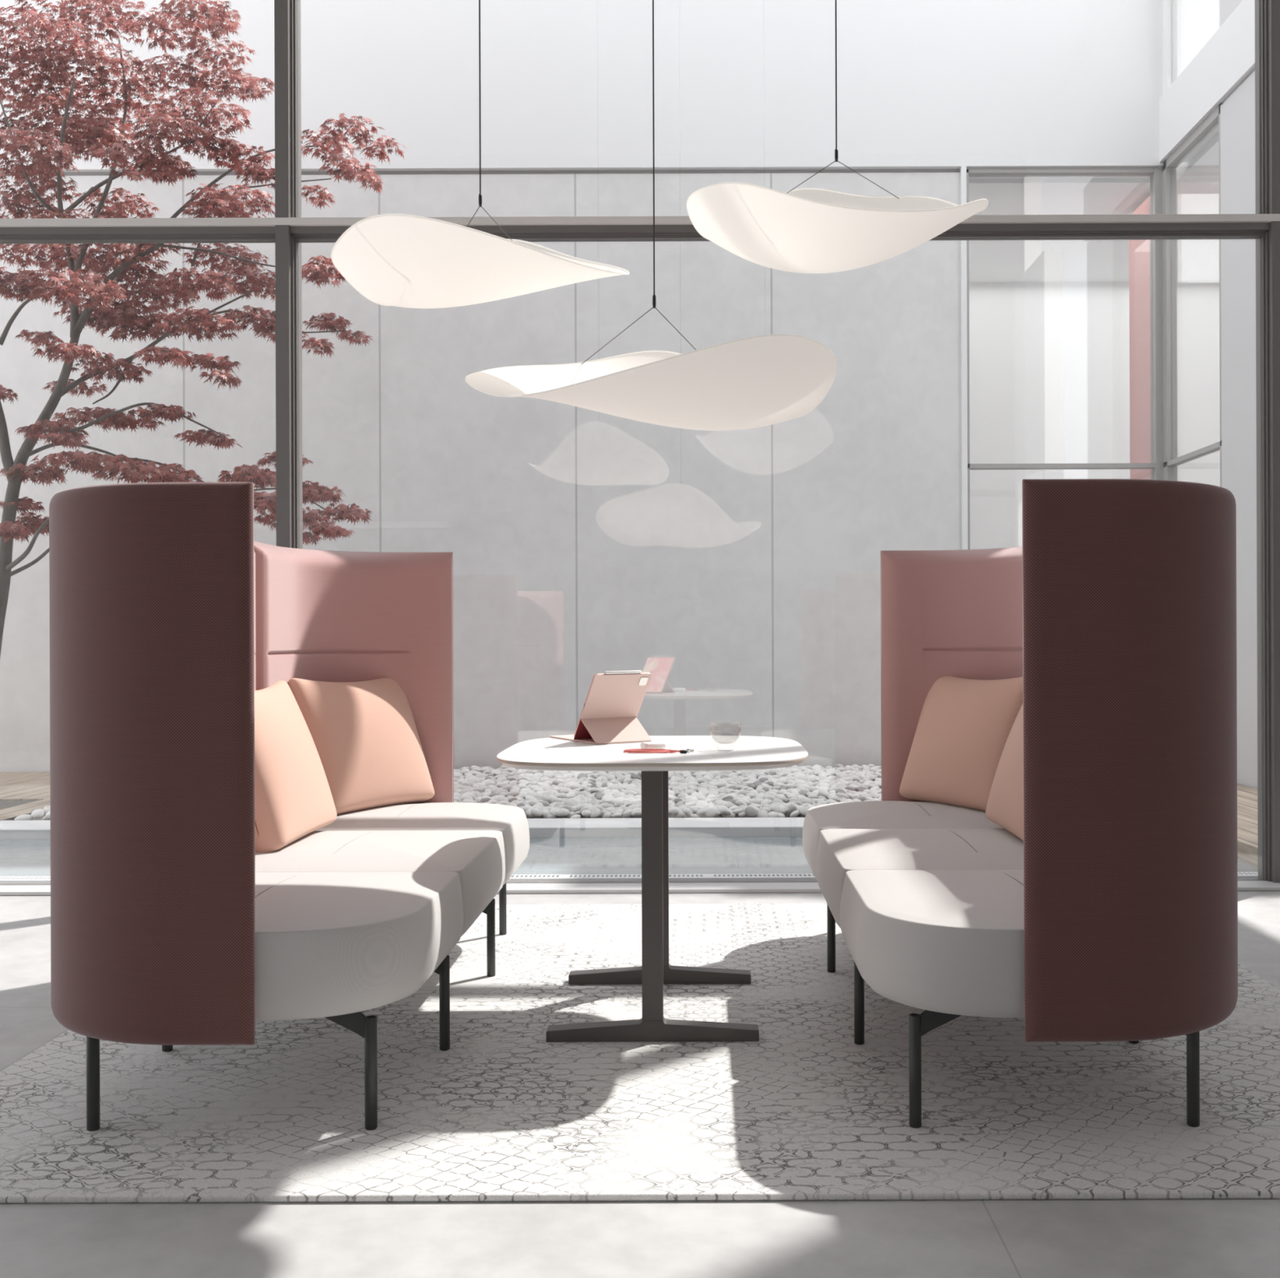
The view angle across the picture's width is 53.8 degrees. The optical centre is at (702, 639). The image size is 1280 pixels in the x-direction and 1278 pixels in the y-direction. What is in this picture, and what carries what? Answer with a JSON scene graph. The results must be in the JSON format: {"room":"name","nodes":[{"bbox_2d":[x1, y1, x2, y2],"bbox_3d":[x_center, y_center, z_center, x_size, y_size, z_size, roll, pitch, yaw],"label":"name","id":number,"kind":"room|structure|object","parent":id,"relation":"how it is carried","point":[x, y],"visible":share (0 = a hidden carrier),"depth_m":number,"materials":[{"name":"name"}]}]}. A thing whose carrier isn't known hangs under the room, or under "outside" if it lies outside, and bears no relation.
{"room":"common room","nodes":[
{"label":"common room","id":0,"kind":"room"},
{"bbox_2d":[0,0,1163,772],"bbox_3d":[-2.628,-2.160,10.110,12.760,6.800,0.280,0,0,0],"label":"wall","id":1,"kind":"structure","parent":0,"point":[740,571],"depth_m":10.00,"materials":[{"name":"paint"}]},
{"bbox_2d":[0,168,959,176],"bbox_3d":[-3.474,-3.712,10.115,11.080,0.040,0.170,0,0,0],"label":"trim","id":2,"kind":"structure","parent":1,"relation":"attached to","point":[824,171],"depth_m":10.03,"materials":[{"name":"grey"}]},
{"bbox_2d":[966,166,1163,549],"bbox_3d":[2.875,-1.368,10.045,1.560,4.775,0.110,0,0,0],"label":"window","id":3,"kind":"structure","parent":1,"relation":"in","point":[1156,465],"depth_m":10.00,"materials":[{"name":"grey"}]},
{"bbox_2d":[0,891,1279,1277],"bbox_3d":[-1.406,1.095,0.580,10.380,0.120,9.560,0,0,0],"label":"floor","id":4,"kind":"structure","parent":0,"point":[1107,1238],"depth_m":2.18,"materials":[{"name":"concrete"}]},
{"bbox_2d":[0,903,1279,1204],"bbox_3d":[0.004,1.023,3.572,3.336,0.014,2.535,0,0,0],"label":"rug","id":5,"kind":"object","parent":4,"relation":"on","point":[803,1111],"visible":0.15,"depth_m":2.78,"materials":[{"name":"carpet"}]},
{"bbox_2d":[48,482,529,1131],"bbox_3d":[-1.010,0.354,3.486,0.846,1.331,2.031,0,0,0],"label":"sofa","id":6,"kind":"object","parent":5,"relation":"on","point":[168,616],"visible":0.94,"depth_m":2.51,"materials":[{"name":"fabric"}]},
{"bbox_2d":[254,680,337,853],"bbox_3d":[-1.198,0.347,3.576,0.206,0.448,0.512,0,0,0],"label":"pillow","id":7,"kind":"object","parent":6,"relation":"on","point":[294,800],"visible":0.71,"depth_m":3.45,"materials":[{"name":"fabric"}]},
{"bbox_2d":[254,871,463,1021],"bbox_3d":[-0.976,0.662,2.827,0.781,0.211,0.660,0,0,0],"label":"seat cushion","id":8,"kind":"object","parent":6,"relation":"on","point":[327,944],"depth_m":2.59,"materials":[{"name":"fabric"}]},
{"bbox_2d":[288,678,434,815],"bbox_3d":[-1.131,0.347,4.232,0.206,0.448,0.512,0,0,29],"label":"pillow","id":9,"kind":"object","parent":6,"relation":"on","point":[365,735],"visible":0.87,"depth_m":4.15,"materials":[{"name":"fabric"}]},
{"bbox_2d":[254,830,505,936],"bbox_3d":[-0.976,0.662,3.486,0.781,0.211,0.694,0,0,0],"label":"seat cushion","id":10,"kind":"object","parent":6,"relation":"on","point":[477,857],"depth_m":3.35,"materials":[{"name":"fabric"}]},
{"bbox_2d":[315,802,529,885],"bbox_3d":[-0.976,0.662,4.146,0.781,0.211,0.660,0,0,0],"label":"seat cushion","id":11,"kind":"object","parent":6,"relation":"on","point":[512,821],"depth_m":3.98,"materials":[{"name":"fabric"}]},
{"bbox_2d":[496,735,808,1042],"bbox_3d":[-0.129,0.656,3.444,0.815,0.721,0.857,0,0,0],"label":"table","id":12,"kind":"object","parent":5,"relation":"on","point":[748,753],"visible":0.94,"depth_m":3.19,"materials":[{"name":"white"}]},
{"bbox_2d":[549,670,652,744],"bbox_3d":[-0.306,0.192,3.730,0.185,0.206,0.321,0,0,-31],"label":"tablet","id":13,"kind":"object","parent":12,"relation":"on","point":[614,700],"visible":1,"depth_m":3.63,"materials":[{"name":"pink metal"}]},
{"bbox_2d":[640,741,666,749],"bbox_3d":[-0.133,0.285,3.375,0.066,0.020,0.047,0,0,-26],"label":"case","id":14,"kind":"object","parent":12,"relation":"on","point":[655,745],"visible":0.98,"depth_m":3.36,"materials":[{"name":"white plastic"}]},
{"bbox_2d":[623,748,693,753],"bbox_3d":[-0.116,0.291,3.296,0.184,0.009,0.075,0,0,0],"label":"pen","id":15,"kind":"object","parent":12,"relation":"on","point":[640,750],"visible":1,"depth_m":3.28,"materials":[{"name":"red plastic"}]},
{"bbox_2d":[709,721,741,751],"bbox_3d":[0.060,0.257,3.345,0.083,0.074,0.083,0,0,0],"label":"drinking glass","id":16,"kind":"object","parent":12,"relation":"on","point":[715,722],"visible":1,"depth_m":3.34,"materials":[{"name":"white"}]},
{"bbox_2d":[802,479,1237,1128],"bbox_3d":[0.756,0.348,3.486,0.846,1.331,2.031,0,0,0],"label":"sofa","id":17,"kind":"object","parent":5,"relation":"on","point":[1113,917],"visible":0.99,"depth_m":2.50,"materials":[{"name":"fabric"}]},
{"bbox_2d":[802,800,1003,878],"bbox_3d":[0.725,0.656,4.146,0.781,0.211,0.660,0,0,0],"label":"seat cushion","id":18,"kind":"object","parent":17,"relation":"on","point":[874,815],"depth_m":3.98,"materials":[{"name":"fabric"}]},
{"bbox_2d":[815,828,1023,928],"bbox_3d":[0.725,0.656,3.486,0.781,0.211,0.694,0,0,0],"label":"seat cushion","id":19,"kind":"object","parent":17,"relation":"on","point":[838,851],"depth_m":3.36,"materials":[{"name":"fabric"}]},
{"bbox_2d":[840,869,1024,1017],"bbox_3d":[0.725,0.656,2.827,0.781,0.211,0.660,0,0,0],"label":"seat cushion","id":20,"kind":"object","parent":17,"relation":"on","point":[945,941],"depth_m":2.58,"materials":[{"name":"fabric"}]},
{"bbox_2d":[899,675,1022,811],"bbox_3d":[0.878,0.340,4.232,0.206,0.448,0.512,0,0,-29],"label":"pillow","id":21,"kind":"object","parent":17,"relation":"on","point":[964,726],"visible":0.8,"depth_m":4.16,"materials":[{"name":"fabric"}]},
{"bbox_2d":[985,704,1023,840],"bbox_3d":[0.944,0.339,3.576,0.206,0.448,0.512,0,0,0],"label":"pillow","id":22,"kind":"object","parent":17,"relation":"on","point":[1005,805],"visible":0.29,"depth_m":3.54,"materials":[{"name":"fabric"}]},
{"bbox_2d":[0,0,1279,885],"bbox_3d":[-1.419,-2.315,5.277,10.380,6.700,0.165,0,0,0],"label":"window","id":23,"kind":"structure","parent":4,"relation":"on","point":[287,229],"depth_m":5.21,"materials":[{"name":"silver metal"}]},
{"bbox_2d":[0,880,1279,896],"bbox_3d":[-1.406,1.027,5.180,10.380,0.016,0.140,0,0,0],"label":"trim","id":24,"kind":"structure","parent":4,"relation":"on","point":[1242,886],"depth_m":5.14,"materials":[{"name":"white"}]},
{"bbox_2d":[968,0,1219,282],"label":"window","id":25,"kind":"structure","parent":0,"point":[1197,20],"depth_m":10.98,"materials":[{"name":"glass"}]},
{"bbox_2d":[968,281,1220,549],"bbox_3d":[4.317,-2.136,10.620,4.950,6.300,5.160,0,0,0],"label":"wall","id":26,"kind":"structure","parent":0,"point":[1050,362],"depth_m":13.10,"materials":[{"name":"white paint"}]},
{"bbox_2d":[960,165,968,550],"bbox_3d":[2.075,-1.315,10.107,0.040,4.875,0.285,0,0,0],"label":"trim","id":27,"kind":"structure","parent":26,"relation":"attached to","point":[963,168],"depth_m":9.96,"materials":[{"name":"white paint"}]},
{"bbox_2d":[1162,0,1220,93],"bbox_3d":[3.682,-4.759,9.420,0.080,0.950,1.100,0,0,0],"label":"window","id":28,"kind":"structure","parent":26,"relation":"in","point":[1169,6],"depth_m":9.88,"materials":[{"name":"white paint"}]},
{"bbox_2d":[1159,0,1254,162],"bbox_3d":[3.755,-4.034,9.055,0.280,0.500,1.830,0,0,0],"label":"trim","id":29,"kind":"structure","parent":26,"relation":"attached to","point":[1227,60],"depth_m":9.01,"materials":[{"name":"white paint"}]},
{"bbox_2d":[1128,195,1151,479],"bbox_3d":[3.755,-1.334,10.650,0.080,4.700,0.600,0,0,0],"label":"wall panel","id":30,"kind":"object","parent":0,"point":[1139,250],"visible":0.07,"depth_m":10.68,"materials":[{"name":"pink"}]},
{"bbox_2d":[1219,0,1257,789],"bbox_3d":[3.753,-1.764,8.505,0.200,5.560,0.730,0,0,0],"label":"wall","id":31,"kind":"structure","parent":0,"point":[1237,112],"depth_m":8.54,"materials":[{"name":"paint"}]},
{"bbox_2d":[1161,102,1222,487],"bbox_3d":[3.695,-1.384,9.435,0.080,4.800,1.130,0,0,0],"label":"window","id":32,"kind":"structure","parent":31,"relation":"in","point":[1171,461],"depth_m":9.91,"materials":[{"name":"grey"}]},
{"bbox_3d":[-1.431,-5.765,0.580,10.380,0.200,9.560,0,0,0],"label":"ceiling","id":33,"kind":"structure","parent":0,"visible":0},
{"bbox_2d":[330,0,629,308],"bbox_3d":[-0.599,-3.279,3.350,0.813,4.778,0.712,0,0,27],"label":"pendant lamp","id":34,"kind":"object","parent":33,"relation":"hanging from","point":[404,260],"visible":1,"depth_m":3.15,"materials":[{"name":"white fabric"}]},
{"bbox_2d":[465,0,836,431],"bbox_3d":[-0.148,-3.103,3.250,0.978,5.132,0.856,0,0,27],"label":"pendant lamp","id":35,"kind":"object","parent":33,"relation":"hanging from","point":[757,381],"visible":1,"depth_m":3.02,"materials":[{"name":"white fabric"}]},
{"bbox_2d":[686,0,988,273],"bbox_3d":[0.344,-3.315,3.350,0.797,4.712,0.722,0,0,18],"label":"pendant lamp","id":36,"kind":"object","parent":33,"relation":"hanging from","point":[804,230],"visible":1,"depth_m":3.16,"materials":[{"name":"white fabric"}]},
{"label":"outside","id":37,"kind":"structure","parent":0,"visible":0},
{"bbox_2d":[31,786,851,820],"bbox_3d":[-0.716,1.144,8.640,6.680,0.178,2.720,0,0,0],"label":"pebble bed","id":38,"kind":"object","parent":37,"point":[720,815],"depth_m":7.46,"materials":[{"name":"grey stone"}]},
{"bbox_2d":[14,764,881,820],"bbox_3d":[-0.714,1.022,8.613,6.608,0.106,2.637,0,0,0],"label":"pebbles","id":39,"kind":"object","parent":38,"relation":"on","point":[548,794],"visible":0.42,"depth_m":8.57,"materials":[{"name":"gravel"}]},
{"bbox_2d":[575,804,588,811],"bbox_3d":[-0.722,1.010,7.528,0.076,0.059,0.080,0,0,39],"label":"pebble","id":40,"kind":"object","parent":39,"relation":"on","point":[579,807],"visible":0.62,"depth_m":7.50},
{"bbox_2d":[579,806,591,813],"bbox_3d":[-0.690,1.007,7.413,0.071,0.052,0.061,0,0,-12],"label":"pebble","id":41,"kind":"object","parent":38,"relation":"on","point":[585,807],"visible":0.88,"depth_m":7.39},
{"bbox_2d":[581,809,591,817],"bbox_3d":[-0.682,1.018,7.372,0.059,0.041,0.059,0,0,29],"label":"pebble","id":42,"kind":"object","parent":38,"relation":"on","point":[585,813],"visible":1,"depth_m":7.35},
{"bbox_2d":[586,800,599,804],"bbox_3d":[-0.672,1.013,7.730,0.076,0.049,0.083,0,0,38],"label":"pebble","id":43,"kind":"object","parent":38,"relation":"on","point":[593,802],"visible":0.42,"depth_m":7.72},
{"bbox_2d":[589,808,600,818],"bbox_3d":[-0.632,1.018,7.376,0.067,0.054,0.087,0,0,-9],"label":"pebble","id":44,"kind":"object","parent":38,"relation":"on","point":[595,813],"visible":0.99,"depth_m":7.35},
{"bbox_2d":[592,804,603,809],"bbox_3d":[-0.642,1.009,7.518,0.089,0.050,0.076,0,0,-22],"label":"pebble","id":45,"kind":"object","parent":38,"relation":"on","point":[598,806],"visible":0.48,"depth_m":7.49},
{"bbox_2d":[601,813,612,818],"bbox_3d":[-0.559,1.039,7.376,0.066,0.055,0.064,0,0,-32],"label":"pebble","id":46,"kind":"object","parent":38,"relation":"on","point":[607,815],"visible":0.72,"depth_m":7.35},
{"bbox_2d":[601,803,615,808],"bbox_3d":[-0.572,1.013,7.612,0.076,0.047,0.077,0,0,31],"label":"pebble","id":47,"kind":"object","parent":38,"relation":"on","point":[606,806],"visible":0.58,"depth_m":7.59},
{"bbox_2d":[605,807,615,812],"bbox_3d":[-0.547,1.019,7.465,0.060,0.046,0.059,0,0,-4],"label":"pebble","id":48,"kind":"object","parent":38,"relation":"on","point":[610,809],"visible":0.6,"depth_m":7.45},
{"bbox_2d":[608,811,622,818],"bbox_3d":[-0.515,1.035,7.397,0.079,0.058,0.077,0,0,-4],"label":"pebble","id":49,"kind":"object","parent":38,"relation":"on","point":[611,812],"visible":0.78,"depth_m":7.37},
{"bbox_2d":[611,813,621,817],"bbox_3d":[-0.508,1.028,7.372,0.055,0.029,0.068,0,0,36],"label":"pebble","id":50,"kind":"object","parent":49,"relation":"on","point":[616,815],"visible":1,"depth_m":7.35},
{"bbox_2d":[613,800,624,807],"bbox_3d":[-0.512,1.005,7.703,0.064,0.049,0.067,0,0,6],"label":"pebble","id":51,"kind":"object","parent":38,"relation":"on","point":[620,802],"visible":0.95,"depth_m":7.68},
{"bbox_2d":[621,813,631,818],"bbox_3d":[-0.449,1.038,7.379,0.055,0.037,0.049,0,0,16],"label":"pebble","id":52,"kind":"object","parent":38,"relation":"on","point":[626,815],"visible":0.76,"depth_m":7.36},
{"bbox_2d":[622,809,632,814],"bbox_3d":[-0.441,1.017,7.405,0.058,0.034,0.050,0,0,-5],"label":"pebble","id":53,"kind":"object","parent":38,"relation":"on","point":[628,811],"visible":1,"depth_m":7.39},
{"bbox_2d":[626,804,639,809],"bbox_3d":[-0.420,1.013,7.558,0.075,0.047,0.062,0,0,-17],"label":"pebble","id":54,"kind":"object","parent":38,"relation":"on","point":[635,806],"visible":0.57,"depth_m":7.55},
{"bbox_2d":[626,800,639,804],"bbox_3d":[-0.421,1.006,7.680,0.078,0.052,0.085,0,0,12],"label":"pebble","id":55,"kind":"object","parent":38,"relation":"on","point":[633,802],"visible":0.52,"depth_m":7.67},
{"bbox_2d":[631,811,641,817],"bbox_3d":[-0.387,1.022,7.377,0.076,0.037,0.062,0,0,42],"label":"pebble","id":56,"kind":"object","parent":38,"relation":"on","point":[636,814],"visible":0.89,"depth_m":7.35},
{"bbox_2d":[632,807,641,817],"bbox_3d":[-0.386,1.020,7.418,0.075,0.057,0.074,0,0,-22],"label":"pebble","id":57,"kind":"object","parent":38,"relation":"on","point":[637,809],"visible":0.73,"depth_m":7.40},
{"bbox_2d":[668,800,675,806],"bbox_3d":[-0.203,1.006,7.660,0.083,0.051,0.081,0,0,2],"label":"pebble","id":58,"kind":"object","parent":38,"relation":"on","point":[670,802],"visible":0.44,"depth_m":7.64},
{"bbox_2d":[668,808,679,814],"bbox_3d":[-0.171,1.003,7.343,0.063,0.038,0.080,0,0,-11],"label":"pebble","id":59,"kind":"object","parent":38,"relation":"on","point":[673,811],"visible":0.97,"depth_m":7.32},
{"bbox_2d":[671,798,682,804],"bbox_3d":[-0.162,1.008,7.782,0.084,0.055,0.070,0,0,-34],"label":"pebble","id":60,"kind":"object","parent":38,"relation":"on","point":[677,800],"visible":0.41,"depth_m":7.75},
{"bbox_2d":[674,810,684,817],"bbox_3d":[-0.141,1.024,7.359,0.058,0.048,0.057,0,0,28],"label":"pebble","id":61,"kind":"object","parent":38,"relation":"on","point":[680,814],"visible":0.88,"depth_m":7.34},
{"bbox_2d":[675,800,684,806],"bbox_3d":[-0.142,1.007,7.670,0.061,0.044,0.074,0,0,13],"label":"pebble","id":62,"kind":"object","parent":38,"relation":"on","point":[682,802],"visible":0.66,"depth_m":7.65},
{"bbox_2d":[683,808,693,816],"bbox_3d":[-0.088,1.013,7.396,0.058,0.049,0.060,0,0,36],"label":"pebble","id":63,"kind":"object","parent":38,"relation":"on","point":[686,811],"visible":1,"depth_m":7.37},
{"bbox_2d":[690,813,700,817],"bbox_3d":[-0.043,1.038,7.367,0.061,0.040,0.057,0,0,-8],"label":"pebble","id":64,"kind":"object","parent":38,"relation":"on","point":[693,815],"visible":0.62,"depth_m":7.34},
{"bbox_2d":[696,808,706,817],"bbox_3d":[0.003,1.013,7.362,0.082,0.048,0.071,0,0,-5],"label":"pebble","id":65,"kind":"object","parent":38,"relation":"on","point":[700,813],"visible":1,"depth_m":7.34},
{"bbox_2d":[695,800,707,808],"bbox_3d":[-0.006,1.003,7.611,0.068,0.057,0.084,0,0,18],"label":"pebble","id":66,"kind":"object","parent":38,"relation":"on","point":[704,804],"visible":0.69,"depth_m":7.60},
{"bbox_2d":[704,806,718,817],"bbox_3d":[0.044,1.004,7.353,0.085,0.058,0.073,0,0,13],"label":"pebble","id":67,"kind":"object","parent":38,"relation":"on","point":[711,811],"visible":1,"depth_m":7.33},
{"bbox_2d":[707,798,720,803],"bbox_3d":[0.070,1.003,7.832,0.081,0.037,0.065,0,0,-11],"label":"pebble","id":68,"kind":"object","parent":38,"relation":"on","point":[713,800],"visible":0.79,"depth_m":7.81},
{"bbox_2d":[715,800,728,806],"bbox_3d":[0.120,1.009,7.666,0.076,0.055,0.076,0,0,-30],"label":"pebble","id":69,"kind":"object","parent":38,"relation":"on","point":[721,802],"visible":0.58,"depth_m":7.65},
{"bbox_2d":[717,805,728,813],"bbox_3d":[0.115,1.010,7.474,0.075,0.046,0.068,0,0,-43],"label":"pebble","id":70,"kind":"object","parent":38,"relation":"on","point":[720,809],"visible":0.62,"depth_m":7.46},
{"bbox_2d":[721,795,733,800],"bbox_3d":[0.152,1.001,7.848,0.080,0.059,0.071,0,0,-26],"label":"pebble","id":71,"kind":"object","parent":38,"relation":"on","point":[731,797],"visible":0.45,"depth_m":7.82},
{"bbox_2d":[720,808,735,817],"bbox_3d":[0.148,1.027,7.415,0.085,0.056,0.092,0,0,-3],"label":"pebble","id":72,"kind":"object","parent":38,"relation":"on","point":[731,815],"visible":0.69,"depth_m":7.38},
{"bbox_2d":[721,808,730,815],"bbox_3d":[0.135,1.013,7.380,0.056,0.043,0.062,0,0,-40],"label":"pebble","id":73,"kind":"object","parent":72,"relation":"on","point":[725,812],"visible":1,"depth_m":7.36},
{"bbox_2d":[728,805,738,811],"bbox_3d":[0.176,1.008,7.460,0.070,0.048,0.095,0,0,20],"label":"pebble","id":74,"kind":"object","parent":38,"relation":"on","point":[734,807],"visible":0.59,"depth_m":7.43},
{"bbox_2d":[732,808,742,813],"bbox_3d":[0.203,1.003,7.352,0.064,0.030,0.052,0,0,5],"label":"pebble","id":75,"kind":"object","parent":38,"relation":"on","point":[738,811],"visible":1,"depth_m":7.33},
{"bbox_2d":[737,800,747,806],"bbox_3d":[0.244,1.002,7.688,0.068,0.048,0.057,0,0,-44],"label":"pebble","id":76,"kind":"object","parent":38,"relation":"on","point":[740,802],"visible":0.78,"depth_m":7.66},
{"bbox_2d":[737,811,748,817],"bbox_3d":[0.246,1.028,7.426,0.067,0.037,0.080,0,0,42],"label":"pebble","id":77,"kind":"object","parent":38,"relation":"on","point":[743,814],"visible":0.61,"depth_m":7.40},
{"bbox_2d":[737,798,749,803],"bbox_3d":[0.255,1.013,7.822,0.080,0.060,0.090,0,0,-13],"label":"pebble","id":78,"kind":"object","parent":38,"relation":"on","point":[744,800],"visible":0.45,"depth_m":7.79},
{"bbox_2d":[745,807,756,817],"bbox_3d":[0.280,1.007,7.349,0.068,0.057,0.077,0,0,-14],"label":"pebble","id":79,"kind":"object","parent":38,"relation":"on","point":[750,811],"visible":1,"depth_m":7.32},
{"bbox_2d":[754,798,763,804],"bbox_3d":[0.356,1.009,7.795,0.076,0.056,0.077,0,0,-4],"label":"pebble","id":80,"kind":"object","parent":38,"relation":"on","point":[757,801],"visible":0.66,"depth_m":7.77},
{"bbox_2d":[755,810,768,817],"bbox_3d":[0.345,1.031,7.357,0.075,0.061,0.085,0,0,-45],"label":"pebble","id":81,"kind":"object","parent":38,"relation":"on","point":[762,814],"visible":0.66,"depth_m":7.34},
{"bbox_2d":[760,799,772,805],"bbox_3d":[0.393,1.010,7.742,0.075,0.055,0.062,0,0,-12],"label":"pebble","id":82,"kind":"object","parent":38,"relation":"on","point":[768,802],"visible":0.63,"depth_m":7.73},
{"bbox_2d":[761,804,772,808],"bbox_3d":[0.398,1.022,7.618,0.094,0.047,0.074,0,0,27],"label":"pebble","id":83,"kind":"object","parent":38,"relation":"on","point":[766,806],"visible":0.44,"depth_m":7.60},
{"bbox_2d":[768,811,777,817],"bbox_3d":[0.405,1.033,7.363,0.070,0.053,0.068,0,0,18],"label":"pebble","id":84,"kind":"object","parent":38,"relation":"on","point":[771,815],"visible":0.68,"depth_m":7.34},
{"bbox_2d":[772,798,783,804],"bbox_3d":[0.461,1.003,7.708,0.083,0.060,0.088,0,0,45],"label":"pebble","id":85,"kind":"object","parent":38,"relation":"on","point":[776,800],"visible":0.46,"depth_m":7.69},
{"bbox_2d":[776,812,785,817],"bbox_3d":[0.451,1.032,7.372,0.070,0.040,0.052,0,0,-28],"label":"pebble","id":86,"kind":"object","parent":38,"relation":"on","point":[779,815],"visible":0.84,"depth_m":7.36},
{"bbox_2d":[773,807,785,813],"bbox_3d":[0.451,1.006,7.406,0.062,0.042,0.064,0,0,-12],"label":"pebble","id":87,"kind":"object","parent":86,"relation":"on","point":[780,810],"visible":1,"depth_m":7.38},
{"bbox_2d":[775,795,787,803],"bbox_3d":[0.494,1.004,7.865,0.083,0.054,0.079,0,0,44],"label":"pebble","id":88,"kind":"object","parent":38,"relation":"on","point":[782,798],"visible":0.57,"depth_m":7.83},
{"bbox_2d":[782,807,788,815],"bbox_3d":[0.468,1.021,7.448,0.082,0.058,0.086,0,0,-34],"label":"pebble","id":89,"kind":"object","parent":38,"relation":"on","point":[785,809],"visible":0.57,"depth_m":7.42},
{"bbox_2d":[786,806,796,813],"bbox_3d":[0.523,1.001,7.403,0.054,0.043,0.065,0,0,32],"label":"pebble","id":90,"kind":"object","parent":38,"relation":"on","point":[791,810],"visible":1,"depth_m":7.38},
{"bbox_2d":[790,810,799,817],"bbox_3d":[0.537,1.021,7.360,0.063,0.045,0.056,0,0,-41],"label":"pebble","id":91,"kind":"object","parent":38,"relation":"on","point":[794,814],"visible":0.95,"depth_m":7.34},
{"bbox_2d":[799,806,809,816],"bbox_3d":[0.599,1.003,7.356,0.076,0.053,0.079,0,0,34],"label":"pebble","id":92,"kind":"object","parent":38,"relation":"on","point":[803,810],"visible":0.73,"depth_m":7.33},
{"bbox_2d":[800,796,811,802],"bbox_3d":[0.639,1.005,7.842,0.073,0.055,0.072,0,0,-35],"label":"pebble","id":93,"kind":"object","parent":38,"relation":"on","point":[802,797],"visible":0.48,"depth_m":7.83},
{"label":"pebble","id":94,"kind":"object","parent":38,"relation":"on","visible":0},
{"bbox_2d":[684,801,696,806],"bbox_3d":[-0.085,1.006,7.634,0.091,0.047,0.078,0,0,-4],"label":"pebble","id":95,"kind":"object","parent":94,"relation":"on","point":[691,803],"visible":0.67,"depth_m":7.61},
{"label":"pebble","id":96,"kind":"object","parent":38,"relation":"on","visible":0},
{"bbox_2d":[688,807,698,813],"bbox_3d":[-0.059,1.007,7.428,0.058,0.043,0.073,0,0,-32],"label":"pebble","id":97,"kind":"object","parent":96,"relation":"on","point":[695,811],"visible":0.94,"depth_m":7.40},
{"label":"pebble","id":98,"kind":"object","parent":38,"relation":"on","visible":0},
{"bbox_2d":[748,804,760,808],"bbox_3d":[0.308,1.010,7.617,0.080,0.032,0.066,0,0,-23],"label":"pebble","id":99,"kind":"object","parent":98,"relation":"on","point":[757,806],"visible":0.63,"depth_m":7.60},
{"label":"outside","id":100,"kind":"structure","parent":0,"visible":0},
{"bbox_2d":[0,800,36,809],"bbox_3d":[-4.576,1.152,8.000,0.500,0.190,0.500,0,0,0],"label":"pit","id":101,"kind":"object","parent":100,"point":[3,804],"visible":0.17,"depth_m":8.12,"materials":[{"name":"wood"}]},
{"bbox_2d":[0,0,404,657],"bbox_3d":[-3.368,-1.621,8.058,2.874,5.512,1.562,0,0,-3],"label":"maple tree","id":102,"kind":"object","parent":101,"relation":"in","point":[124,315],"visible":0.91,"depth_m":7.98,"materials":[{"name":"red plant"}]},
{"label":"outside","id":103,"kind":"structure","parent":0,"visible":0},
{"bbox_2d":[0,836,1257,876],"bbox_3d":[-0.716,1.160,6.210,6.680,0.145,1.420,0,0,0],"label":"pool water","id":104,"kind":"structure","parent":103,"point":[718,855],"depth_m":6.30,"materials":[{"name":"grey liquid"}]},
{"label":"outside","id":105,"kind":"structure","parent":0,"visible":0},
{"bbox_3d":[-2.665,1.390,7.780,12.660,0.300,4.840,0,0,0],"label":"ground","id":106,"kind":"structure","parent":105,"visible":0},
{"bbox_2d":[0,772,50,821],"bbox_3d":[-6.526,1.154,7.670,4.940,0.200,4.620,0,0,0],"label":"deck","id":107,"kind":"object","parent":106,"relation":"on","point":[14,786],"visible":0.21,"depth_m":8.70,"materials":[{"name":"brown wood"}]},
{"bbox_2d":[0,876,50,884],"bbox_3d":[-2.921,1.048,5.417,0.287,0.026,0.150,0,0,0],"label":"grille","id":108,"kind":"object","parent":106,"relation":"on","point":[3,880],"depth_m":5.42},
{"bbox_2d":[0,817,804,839],"bbox_3d":[-0.716,1.133,7.100,6.680,0.200,0.360,0,0,0],"label":"stone kerb","id":109,"kind":"object","parent":106,"relation":"on","point":[624,827],"visible":0.22,"depth_m":6.92,"materials":[{"name":"white paint"}]},
{"bbox_2d":[507,874,641,881],"bbox_3d":[-0.547,1.039,5.421,0.569,0.026,0.153,0,0,0],"label":"grille","id":110,"kind":"object","parent":106,"relation":"on","point":[590,877],"depth_m":5.42,"materials":[{"name":"metal"}]},
{"bbox_2d":[668,873,817,881],"bbox_3d":[0.169,1.036,5.420,0.633,0.026,0.156,0,0,0],"label":"grille","id":111,"kind":"object","parent":106,"relation":"on","point":[672,877],"depth_m":5.41,"materials":[{"name":"metal"}]},
{"bbox_2d":[1237,784,1257,866],"bbox_3d":[3.134,1.101,7.670,1.020,0.235,4.620,0,0,0],"label":"deck","id":112,"kind":"object","parent":106,"relation":"on","point":[1247,797],"visible":0.02,"depth_m":6.70,"materials":[{"name":"brown wood"}]},
{"bbox_2d":[1237,871,1257,879],"bbox_3d":[2.348,1.028,5.423,0.148,0.026,0.149,0,0,0],"label":"grille","id":113,"kind":"object","parent":106,"relation":"on","point":[1254,875],"depth_m":5.42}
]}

